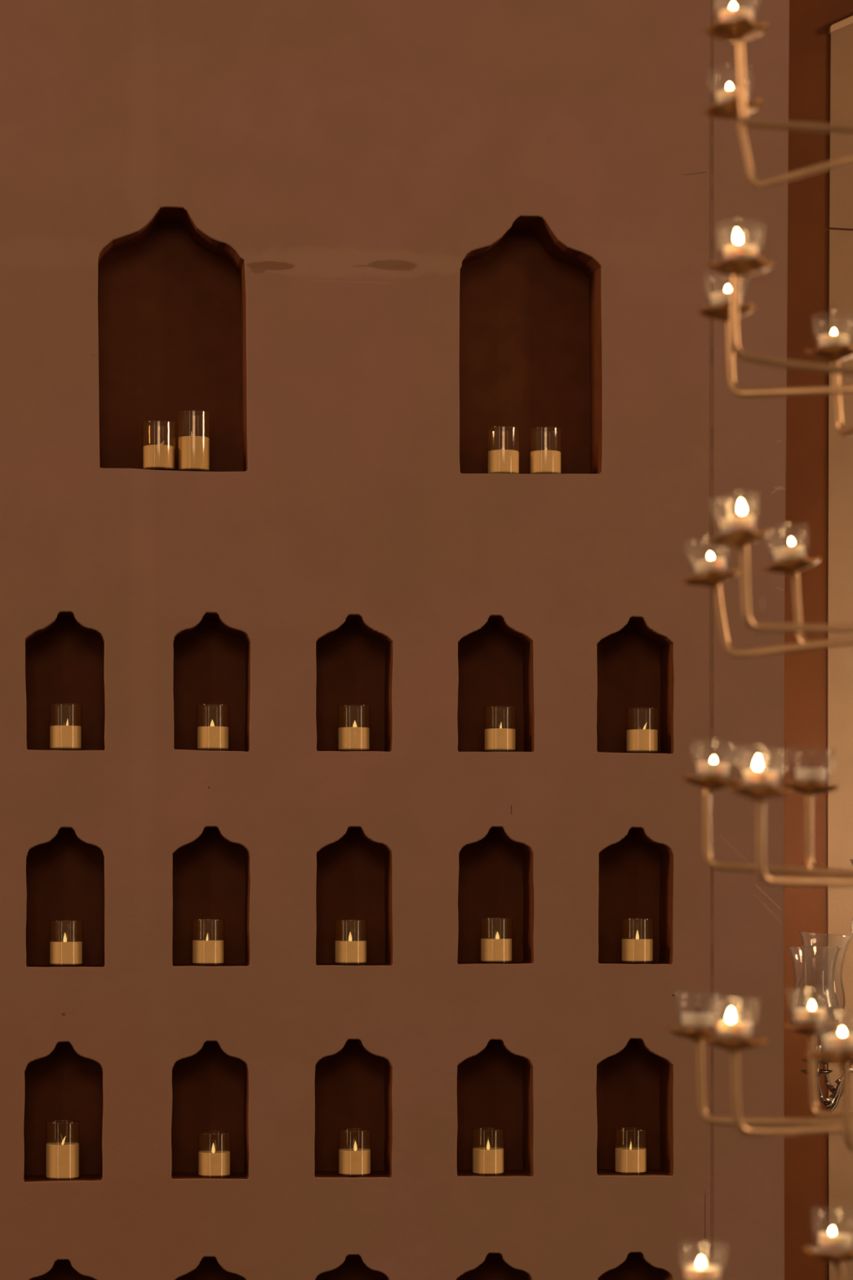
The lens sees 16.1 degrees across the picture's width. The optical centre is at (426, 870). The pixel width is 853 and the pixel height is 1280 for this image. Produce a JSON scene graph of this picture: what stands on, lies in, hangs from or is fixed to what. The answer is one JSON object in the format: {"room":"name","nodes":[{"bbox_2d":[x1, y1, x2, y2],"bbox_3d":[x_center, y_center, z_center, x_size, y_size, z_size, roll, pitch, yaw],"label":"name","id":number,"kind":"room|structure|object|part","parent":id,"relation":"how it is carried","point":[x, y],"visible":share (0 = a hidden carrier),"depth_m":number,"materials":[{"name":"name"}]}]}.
{"room":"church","nodes":[
{"label":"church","id":0,"kind":"room"},
{"bbox_2d":[0,0,710,1279],"bbox_3d":[-1.704,-1.300,6.611,4.713,5.600,0.150,0,0,-7],"label":"wall","id":1,"kind":"structure","parent":0,"point":[367,240],"depth_m":6.76,"materials":[{"name":"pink paint"}]},
{"bbox_2d":[44,1120,79,1178],"bbox_3d":[-0.807,0.620,6.700,0.077,0.129,0.077,0,0,-7],"label":"pillar candle","id":2,"kind":"object","parent":1,"relation":"in","point":[62,1158],"visible":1,"depth_m":6.67,"materials":[{"name":"beige wax"}]},
{"bbox_2d":[48,703,82,750],"bbox_3d":[-0.800,-0.318,6.699,0.074,0.103,0.074,0,0,-7],"label":"pillar candle","id":3,"kind":"object","parent":1,"relation":"in","point":[61,737],"visible":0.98,"depth_m":6.67,"materials":[{"name":"beige wax"}]},
{"bbox_2d":[48,920,83,966],"bbox_3d":[-0.799,0.161,6.701,0.076,0.102,0.076,0,0,-7],"label":"pillar candle","id":4,"kind":"object","parent":1,"relation":"in","point":[64,952],"visible":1,"depth_m":6.67,"materials":[{"name":"beige wax"}]},
{"bbox_2d":[142,420,175,470],"bbox_3d":[-0.596,-0.943,6.727,0.075,0.109,0.075,0,0,-7],"label":"pillar candle","id":5,"kind":"object","parent":1,"relation":"in","point":[162,456],"visible":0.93,"depth_m":6.70,"materials":[{"name":"beige wax"}]},
{"bbox_2d":[177,409,210,471],"bbox_3d":[-0.519,-0.954,6.736,0.074,0.135,0.074,0,0,-7],"label":"pillar candle","id":6,"kind":"object","parent":1,"relation":"in","point":[193,451],"visible":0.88,"depth_m":6.71,"materials":[{"name":"beige wax"}]},
{"bbox_2d":[191,918,223,965],"bbox_3d":[-0.487,0.159,6.740,0.074,0.104,0.074,0,0,-7],"label":"pillar candle","id":7,"kind":"object","parent":1,"relation":"in","point":[207,951],"visible":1,"depth_m":6.71,"materials":[{"name":"beige wax"}]},
{"bbox_2d":[195,703,229,751],"bbox_3d":[-0.476,-0.319,6.742,0.074,0.104,0.074,0,0,-7],"label":"pillar candle","id":8,"kind":"object","parent":1,"relation":"in","point":[211,737],"visible":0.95,"depth_m":6.71,"materials":[{"name":"beige wax"}]},
{"bbox_2d":[197,1130,231,1177],"bbox_3d":[-0.473,0.633,6.742,0.075,0.100,0.075,0,0,-7],"label":"pillar candle","id":9,"kind":"object","parent":1,"relation":"in","point":[212,1162],"visible":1,"depth_m":6.71,"materials":[{"name":"beige wax"}]},
{"bbox_2d":[334,919,366,964],"bbox_3d":[-0.170,0.160,6.782,0.075,0.101,0.075,0,0,-7],"label":"pillar candle","id":10,"kind":"object","parent":1,"relation":"in","point":[349,951],"visible":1,"depth_m":6.75,"materials":[{"name":"beige wax"}]},
{"bbox_2d":[337,704,370,750],"bbox_3d":[-0.163,-0.319,6.782,0.074,0.104,0.074,0,0,-7],"label":"pillar candle","id":11,"kind":"object","parent":1,"relation":"in","point":[354,738],"visible":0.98,"depth_m":6.75,"materials":[{"name":"beige wax"}]},
{"bbox_2d":[337,1128,371,1176],"bbox_3d":[-0.161,0.632,6.783,0.076,0.103,0.076,0,0,-7],"label":"pillar candle","id":12,"kind":"object","parent":1,"relation":"in","point":[354,1162],"visible":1,"depth_m":6.75,"materials":[{"name":"beige wax"}]},
{"bbox_2d":[471,1127,505,1174],"bbox_3d":[0.139,0.634,6.822,0.075,0.104,0.075,0,0,-7],"label":"pillar candle","id":13,"kind":"object","parent":1,"relation":"in","point":[487,1160],"visible":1,"depth_m":6.79,"materials":[{"name":"beige wax"}]},
{"bbox_2d":[480,917,513,963],"bbox_3d":[0.158,0.158,6.824,0.075,0.103,0.075,0,0,-7],"label":"pillar candle","id":14,"kind":"object","parent":1,"relation":"in","point":[497,948],"visible":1,"depth_m":6.79,"materials":[{"name":"beige wax"}]},
{"bbox_2d":[483,706,515,751],"bbox_3d":[0.166,-0.319,6.825,0.074,0.102,0.074,0,0,-7],"label":"pillar candle","id":15,"kind":"object","parent":1,"relation":"in","point":[500,739],"visible":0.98,"depth_m":6.80,"materials":[{"name":"beige wax"}]},
{"bbox_2d":[486,426,519,473],"bbox_3d":[0.174,-0.945,6.826,0.075,0.108,0.075,0,0,-7],"label":"pillar candle","id":16,"kind":"object","parent":1,"relation":"in","point":[498,461],"visible":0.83,"depth_m":6.80,"materials":[{"name":"beige wax"}]},
{"bbox_2d":[528,426,562,474],"bbox_3d":[0.270,-0.946,6.838,0.074,0.107,0.074,0,0,-7],"label":"pillar candle","id":17,"kind":"object","parent":1,"relation":"in","point":[545,461],"visible":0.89,"depth_m":6.81,"materials":[{"name":"beige wax"}]},
{"bbox_2d":[613,1127,647,1174],"bbox_3d":[0.464,0.637,6.864,0.075,0.102,0.075,0,0,-7],"label":"pillar candle","id":18,"kind":"object","parent":1,"relation":"in","point":[630,1159],"visible":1,"depth_m":6.83,"materials":[{"name":"beige wax"}]},
{"bbox_2d":[620,918,653,963],"bbox_3d":[0.479,0.159,6.866,0.075,0.102,0.075,0,0,-7],"label":"pillar candle","id":19,"kind":"object","parent":1,"relation":"in","point":[637,949],"visible":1,"depth_m":6.84,"materials":[{"name":"beige wax"}]},
{"bbox_2d":[625,707,658,753],"bbox_3d":[0.490,-0.318,6.867,0.076,0.103,0.076,0,0,-7],"label":"pillar candle","id":20,"kind":"object","parent":1,"relation":"in","point":[644,740],"visible":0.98,"depth_m":6.84,"materials":[{"name":"beige wax"}]},
{"bbox_2d":[713,0,789,1279],"bbox_3d":[0.685,-1.300,7.298,0.187,5.600,0.900,0,0,-7],"label":"wall","id":21,"kind":"structure","parent":0,"point":[750,433],"depth_m":6.85,"materials":[{"name":"paint"}]},
{"bbox_2d":[710,0,713,1265],"bbox_3d":[0.635,-1.300,6.853,0.029,5.600,0.030,0,0,-7],"label":"trim","id":22,"kind":"structure","parent":21,"relation":"attached to","point":[711,1],"depth_m":6.84,"materials":[{"name":"paint"}]},
{"bbox_2d":[784,0,852,1279],"bbox_3d":[1.249,-1.300,7.897,2.700,5.600,0.156,0,0,-7],"label":"wall","id":23,"kind":"structure","parent":0,"point":[806,672],"depth_m":7.79,"materials":[{"name":"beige paint"}]},
{"bbox_2d":[828,15,852,34],"bbox_3d":[1.720,-2.490,7.876,1.372,0.662,0.018,0,0,-7],"label":"trim","id":24,"kind":"structure","parent":23,"relation":"attached to","point":[847,21],"depth_m":7.78,"materials":[{"name":"paint"}]},
{"bbox_3d":[0.272,1.550,-2.108,28.000,0.100,19.750,0,0,-7],"label":"floor","id":25,"kind":"structure","parent":0,"visible":0},
{"bbox_2d":[666,17,852,1279],"bbox_3d":[0.578,0.222,3.916,0.647,2.555,0.649,0,0,-7],"label":"chandelier","id":26,"kind":"object","parent":25,"relation":"on","point":[740,30],"visible":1,"depth_m":3.91,"materials":[{"name":"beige metal"}]},
{"bbox_3d":[0.360,0.216,4.000,0.081,0.017,0.083,2,0,-12],"label":"drip plate","id":27,"kind":"part","parent":26,"relation":"part of","materials":[{"name":"orange metal"}]},
{"bbox_3d":[0.380,-0.385,4.000,0.081,0.017,0.083,-9,1,-10],"label":"drip plate","id":28,"kind":"part","parent":26,"relation":"part of","materials":[{"name":"orange metal"}]},
{"bbox_3d":[0.375,-0.114,3.950,0.081,0.017,0.083,5,-1,-9],"label":"drip plate","id":29,"kind":"part","parent":26,"relation":"part of","materials":[{"name":"orange metal"}]},
{"bbox_3d":[0.404,-0.747,4.050,0.081,0.017,0.083,-3,0,-11],"label":"drip plate","id":30,"kind":"part","parent":26,"relation":"part of","materials":[{"name":"orange metal"}]},
{"bbox_3d":[0.407,-1.000,3.980,0.081,0.017,0.083,-7,1,-14],"label":"drip plate","id":31,"kind":"part","parent":26,"relation":"part of","materials":[{"name":"orange metal"}]},
{"bbox_3d":[0.376,0.211,3.681,0.081,0.017,0.083,2,0,-27],"label":"drip plate","id":32,"kind":"part","parent":26,"relation":"part of","materials":[{"name":"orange metal"}]},
{"bbox_3d":[0.389,-1.047,3.781,0.081,0.017,0.083,0,0,-22],"label":"drip plate","id":33,"kind":"part","parent":26,"relation":"part of","materials":[{"name":"orange metal"}]},
{"bbox_3d":[0.384,-0.405,3.701,0.081,0.017,0.083,-7,1,-24],"label":"drip plate","id":34,"kind":"part","parent":26,"relation":"part of","materials":[{"name":"orange metal"}]},
{"bbox_3d":[0.391,-0.744,3.741,0.081,0.017,0.083,0,0,-37],"label":"drip plate","id":35,"kind":"part","parent":26,"relation":"part of","materials":[{"name":"orange metal"}]},
{"bbox_3d":[0.407,-0.094,3.681,0.081,0.017,0.083,4,-1,-27],"label":"drip plate","id":36,"kind":"part","parent":26,"relation":"part of","materials":[{"name":"orange metal"}]},
{"bbox_3d":[0.513,0.276,3.928,0.352,0.119,0.014,0,0,26],"label":"arm","id":37,"kind":"part","parent":26,"relation":"part of","materials":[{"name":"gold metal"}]},
{"bbox_3d":[0.517,-0.050,3.900,0.297,0.131,0.148,0,0,-7],"label":"arm","id":38,"kind":"part","parent":26,"relation":"part of","materials":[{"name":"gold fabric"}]},
{"bbox_3d":[0.525,-0.334,3.930,0.334,0.106,0.020,0,0,27],"label":"arm","id":39,"kind":"part","parent":26,"relation":"part of","materials":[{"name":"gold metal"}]},
{"bbox_3d":[0.536,-0.682,3.953,0.340,0.130,0.015,0,0,37],"label":"arm","id":40,"kind":"part","parent":26,"relation":"part of","materials":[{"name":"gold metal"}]},
{"bbox_3d":[0.493,-0.410,4.081,0.081,0.017,0.083,-9,1,-31],"label":"drip plate","id":41,"kind":"part","parent":26,"relation":"part of","materials":[{"name":"orange metal"}]},
{"bbox_3d":[0.524,-0.682,3.793,0.316,0.130,0.013,0,0,-21],"label":"arm","id":42,"kind":"part","parent":26,"relation":"part of","materials":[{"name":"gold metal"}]},
{"bbox_3d":[0.521,0.270,3.763,0.347,0.116,0.013,0,0,-30],"label":"arm","id":43,"kind":"part","parent":26,"relation":"part of","materials":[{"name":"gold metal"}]},
{"bbox_3d":[0.539,-0.950,3.920,0.301,0.104,0.021,0,0,26],"label":"arm","id":44,"kind":"part","parent":26,"relation":"part of","materials":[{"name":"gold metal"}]},
{"bbox_3d":[0.528,-0.989,3.813,0.296,0.118,0.013,0,0,-14],"label":"arm","id":45,"kind":"part","parent":26,"relation":"part of","materials":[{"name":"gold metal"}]},
{"bbox_3d":[0.526,-0.350,3.772,0.329,0.113,0.015,0,0,-28],"label":"arm","id":46,"kind":"part","parent":26,"relation":"part of","materials":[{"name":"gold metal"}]},
{"bbox_3d":[0.536,-0.036,3.764,0.320,0.113,0.012,0,0,-33],"label":"arm","id":47,"kind":"part","parent":26,"relation":"part of","materials":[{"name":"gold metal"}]},
{"bbox_3d":[0.522,-0.111,4.100,0.081,0.017,0.083,3,0,-11],"label":"drip plate","id":48,"kind":"part","parent":26,"relation":"part of","materials":[{"name":"orange metal"}]},
{"bbox_3d":[0.522,0.214,4.101,0.083,0.017,0.081,-2,0,45],"label":"drip plate","id":49,"kind":"part","parent":26,"relation":"part of","materials":[{"name":"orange metal"}]},
{"bbox_3d":[0.584,-0.355,3.970,0.020,0.113,0.297,0,0,-38],"label":"arm","id":50,"kind":"part","parent":26,"relation":"part of","materials":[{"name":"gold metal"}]},
{"bbox_3d":[0.514,0.484,3.801,0.081,0.017,0.083,4,-1,-36],"label":"drip plate","id":51,"kind":"part","parent":26,"relation":"part of","materials":[{"name":"orange metal"}]},
{"bbox_3d":[0.568,-0.716,4.201,0.081,0.017,0.083,0,0,-32],"label":"drip plate","id":52,"kind":"part","parent":26,"relation":"part of","materials":[{"name":"orange metal"}]},
{"bbox_3d":[0.595,-0.047,3.978,0.013,0.126,0.298,0,0,-31],"label":"arm","id":53,"kind":"part","parent":26,"relation":"part of","materials":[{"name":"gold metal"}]},
{"bbox_3d":[0.499,0.224,3.620,0.081,0.017,0.083,-3,0,-13],"label":"drip plate","id":54,"kind":"part","parent":26,"relation":"part of","materials":[{"name":"orange metal"}]},
{"bbox_3d":[0.597,0.275,3.978,0.016,0.119,0.297,0,0,-31],"label":"arm","id":55,"kind":"part","parent":26,"relation":"part of","materials":[{"name":"beige metal"}]},
{"bbox_3d":[0.591,0.558,3.823,0.171,0.150,0.014,0,0,-18],"label":"arm","id":56,"kind":"part","parent":26,"relation":"part of","materials":[{"name":"beige metal"}]},
{"bbox_3d":[0.622,-0.659,4.029,0.019,0.114,0.371,0,0,-17],"label":"arm","id":57,"kind":"part","parent":26,"relation":"part of","materials":[{"name":"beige metal"}]},
{"bbox_3d":[0.585,0.282,3.731,0.017,0.118,0.294,0,0,37],"label":"arm","id":58,"kind":"part","parent":26,"relation":"part of","materials":[{"name":"beige metal"}]},
{"bbox_3d":[0.388,-1.078,3.780,0.063,0.050,0.063,0,0,-7],"label":"glass","id":59,"kind":"object","parent":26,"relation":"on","visible":0},
{"bbox_2d":[720,3,753,22],"bbox_3d":[0.388,-1.071,3.780,0.042,0.028,0.042,0,0,-7],"label":"tealight","id":60,"kind":"object","parent":59,"relation":"in","point":[732,14],"visible":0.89,"depth_m":3.76,"materials":[{"name":"white wax"}]},
{"bbox_3d":[0.402,-1.030,3.980,0.063,0.050,0.063,-7,1,-7],"label":"glass","id":61,"kind":"object","parent":26,"relation":"on","visible":0},
{"bbox_2d":[715,83,749,103],"bbox_3d":[0.403,-1.022,3.980,0.043,0.030,0.042,0,0,17],"label":"tealight","id":62,"kind":"object","parent":61,"relation":"in","point":[723,96],"visible":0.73,"depth_m":3.96,"materials":[{"name":"white wax"}]},
{"bbox_3d":[0.389,-0.775,3.740,0.063,0.050,0.063,0,0,-7],"label":"glass","id":63,"kind":"object","parent":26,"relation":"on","visible":0},
{"bbox_2d":[724,229,758,259],"bbox_3d":[0.389,-0.774,3.740,0.042,0.040,0.042,0,0,-7],"label":"tealight","id":64,"kind":"object","parent":63,"relation":"in","point":[741,251],"visible":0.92,"depth_m":3.72,"materials":[{"name":"white wax"}]},
{"bbox_3d":[0.401,-0.777,4.050,0.063,0.050,0.063,-3,0,-7],"label":"glass","id":65,"kind":"object","parent":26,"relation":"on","visible":0},
{"bbox_2d":[710,284,742,306],"bbox_3d":[0.402,-0.770,4.050,0.042,0.029,0.042,0,0,18],"label":"tealight","id":66,"kind":"object","parent":65,"relation":"in","point":[719,298],"visible":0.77,"depth_m":4.03,"materials":[{"name":"white wax"}]},
{"bbox_3d":[0.567,-0.747,4.200,0.063,0.050,0.063,0,0,-7],"label":"glass","id":67,"kind":"object","parent":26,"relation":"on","visible":0},
{"bbox_2d":[818,328,849,347],"bbox_3d":[0.567,-0.740,4.200,0.042,0.027,0.042,0,0,-7],"label":"tealight","id":68,"kind":"object","parent":67,"relation":"in","point":[833,340],"visible":0.89,"depth_m":4.18,"materials":[{"name":"white wax"}]},
{"bbox_3d":[0.379,-0.435,3.700,0.063,0.050,0.063,-7,1,-7],"label":"glass","id":69,"kind":"object","parent":26,"relation":"on","visible":0},
{"bbox_2d":[720,499,755,534],"bbox_3d":[0.381,-0.433,3.700,0.043,0.042,0.042,0,0,17],"label":"tealight","id":70,"kind":"object","parent":69,"relation":"in","point":[736,525],"visible":0.98,"depth_m":3.68,"materials":[{"name":"white wax"}]},
{"bbox_3d":[0.373,-0.416,3.999,0.063,0.050,0.063,-9,1,-7],"label":"glass","id":71,"kind":"object","parent":26,"relation":"on","visible":0},
{"bbox_2d":[693,552,726,574],"bbox_3d":[0.375,-0.407,4.000,0.043,0.029,0.042,0,0,-23],"label":"tealight","id":72,"kind":"object","parent":71,"relation":"in","point":[716,564],"visible":0.98,"depth_m":3.98,"materials":[{"name":"white wax"}]},
{"label":"glass","id":73,"kind":"object","parent":26,"relation":"on","visible":0},
{"bbox_2d":[773,537,804,561],"bbox_3d":[0.489,-0.433,4.080,0.043,0.032,0.042,0,0,8],"label":"tealight","id":74,"kind":"object","parent":73,"relation":"in","point":[789,553],"visible":0.99,"depth_m":4.06,"materials":[{"name":"white wax"}]},
{"bbox_3d":[0.376,-0.145,3.950,0.063,0.050,0.063,5,-1,-7],"label":"glass","id":75,"kind":"object","parent":26,"relation":"on","visible":0},
{"bbox_2d":[697,756,729,777],"bbox_3d":[0.375,-0.136,3.950,0.042,0.027,0.042,0,0,28],"label":"tealight","id":76,"kind":"object","parent":75,"relation":"in","point":[704,768],"visible":0.96,"depth_m":3.93,"materials":[{"name":"white wax"}]},
{"label":"glass","id":77,"kind":"object","parent":26,"relation":"on","visible":0},
{"bbox_2d":[743,755,778,786],"bbox_3d":[0.408,-0.122,3.680,0.042,0.038,0.042,0,0,38],"label":"tealight","id":78,"kind":"object","parent":77,"relation":"in","point":[762,778],"visible":1,"depth_m":3.66,"materials":[{"name":"white wax"}]},
{"bbox_3d":[0.523,-0.142,4.100,0.063,0.050,0.063,3,0,-7],"label":"glass","id":79,"kind":"object","parent":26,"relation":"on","visible":0},
{"bbox_2d":[795,761,826,782],"bbox_3d":[0.522,-0.134,4.100,0.042,0.027,0.042,0,0,18],"label":"tealight","id":80,"kind":"object","parent":79,"relation":"in","point":[811,774],"visible":0.99,"depth_m":4.08,"materials":[{"name":"white wax"}]},
{"label":"glass","id":81,"kind":"object","parent":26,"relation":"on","visible":0},
{"bbox_2d":[681,1006,714,1026],"bbox_3d":[0.359,0.193,4.000,0.042,0.027,0.042,0,0,-2],"label":"tealight","id":82,"kind":"object","parent":81,"relation":"in","point":[699,1020],"visible":1,"depth_m":3.98,"materials":[{"name":"white wax"}]},
{"label":"glass","id":83,"kind":"object","parent":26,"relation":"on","visible":0},
{"bbox_2d":[716,1008,751,1035],"bbox_3d":[0.375,0.184,3.680,0.042,0.034,0.042,0,0,-2],"label":"tealight","id":84,"kind":"object","parent":83,"relation":"in","point":[730,1028],"visible":1,"depth_m":3.66,"materials":[{"name":"white wax"}]},
{"label":"glass","id":85,"kind":"object","parent":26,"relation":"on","visible":0},
{"bbox_2d":[794,1000,826,1022],"bbox_3d":[0.521,0.190,4.100,0.042,0.029,0.042,0,0,-2],"label":"tealight","id":86,"kind":"object","parent":85,"relation":"in","point":[811,1014],"visible":1,"depth_m":4.08,"materials":[{"name":"white wax"}]},
{"bbox_3d":[0.496,0.193,3.620,0.063,0.050,0.063,-3,0,-7],"label":"glass","id":87,"kind":"object","parent":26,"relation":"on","visible":0},
{"bbox_2d":[822,1027,852,1049],"bbox_3d":[0.496,0.201,3.620,0.042,0.026,0.042,0,0,18],"label":"tealight","id":88,"kind":"object","parent":87,"relation":"in","point":[843,1041],"visible":1,"depth_m":3.60,"materials":[{"name":"white wax"}]},
{"label":"glass","id":89,"kind":"object","parent":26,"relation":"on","visible":0},
{"bbox_2d":[684,1257,720,1279],"bbox_3d":[0.331,0.477,3.620,0.042,0.029,0.042,0,0,-2],"label":"tealight","id":90,"kind":"object","parent":89,"relation":"in","point":[700,1271],"visible":1,"depth_m":3.60,"materials":[{"name":"white wax"}]},
{"label":"glass","id":91,"kind":"object","parent":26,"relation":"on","visible":0},
{"bbox_2d":[818,1226,852,1248],"bbox_3d":[0.515,0.461,3.800,0.042,0.027,0.042,0,0,38],"label":"tealight","id":92,"kind":"object","parent":91,"relation":"in","point":[831,1239],"visible":1,"depth_m":3.78,"materials":[{"name":"white wax"}]},
{"bbox_2d":[787,860,852,1111],"bbox_3d":[1.047,0.736,7.244,0.395,1.527,0.300,0,0,-7],"label":"candelabra","id":93,"kind":"object","parent":25,"relation":"on","point":[837,1091],"visible":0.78,"depth_m":7.18,"materials":[{"name":"clear glass"}]},
{"bbox_2d":[787,946,841,1033],"bbox_3d":[0.920,0.282,7.167,0.126,0.205,0.126,0,0,-7],"label":"shade","id":94,"kind":"object","parent":93,"relation":"hanging from","point":[788,946],"depth_m":7.16,"materials":[{"name":"clear glass"}]},
{"bbox_2d":[816,1044,823,1071],"bbox_3d":[0.925,0.447,7.168,0.031,0.068,0.031,0,0,-7],"label":"candle cup","id":95,"kind":"object","parent":93,"relation":"on","point":[819,1047],"depth_m":7.16,"materials":[{"name":"clear glass"}]},
{"bbox_2d":[794,931,852,1022],"bbox_3d":[0.957,0.261,7.313,0.129,0.217,0.129,6,-1,-7],"label":"shade","id":96,"kind":"object","parent":93,"relation":"hanging from","point":[799,931],"depth_m":7.31,"materials":[{"name":"clear glass"}]},
{"bbox_2d":[817,1032,830,1048],"bbox_3d":[0.961,0.427,7.313,0.031,0.068,0.031,0,0,-7],"label":"candle cup","id":97,"kind":"object","parent":93,"relation":"on","point":[820,1037],"depth_m":7.30,"materials":[{"name":"clear glass"}]},
{"bbox_3d":[1.011,0.524,7.208,0.194,0.107,0.014,0,0,-26],"label":"arm","id":98,"kind":"part","parent":93,"relation":"part of","materials":[{"name":"silver metal"}]},
{"bbox_3d":[1.031,0.510,7.286,0.155,0.131,0.020,0,0,25],"label":"arm","id":99,"kind":"part","parent":93,"relation":"part of","materials":[{"name":"silver metal"}]}
]}

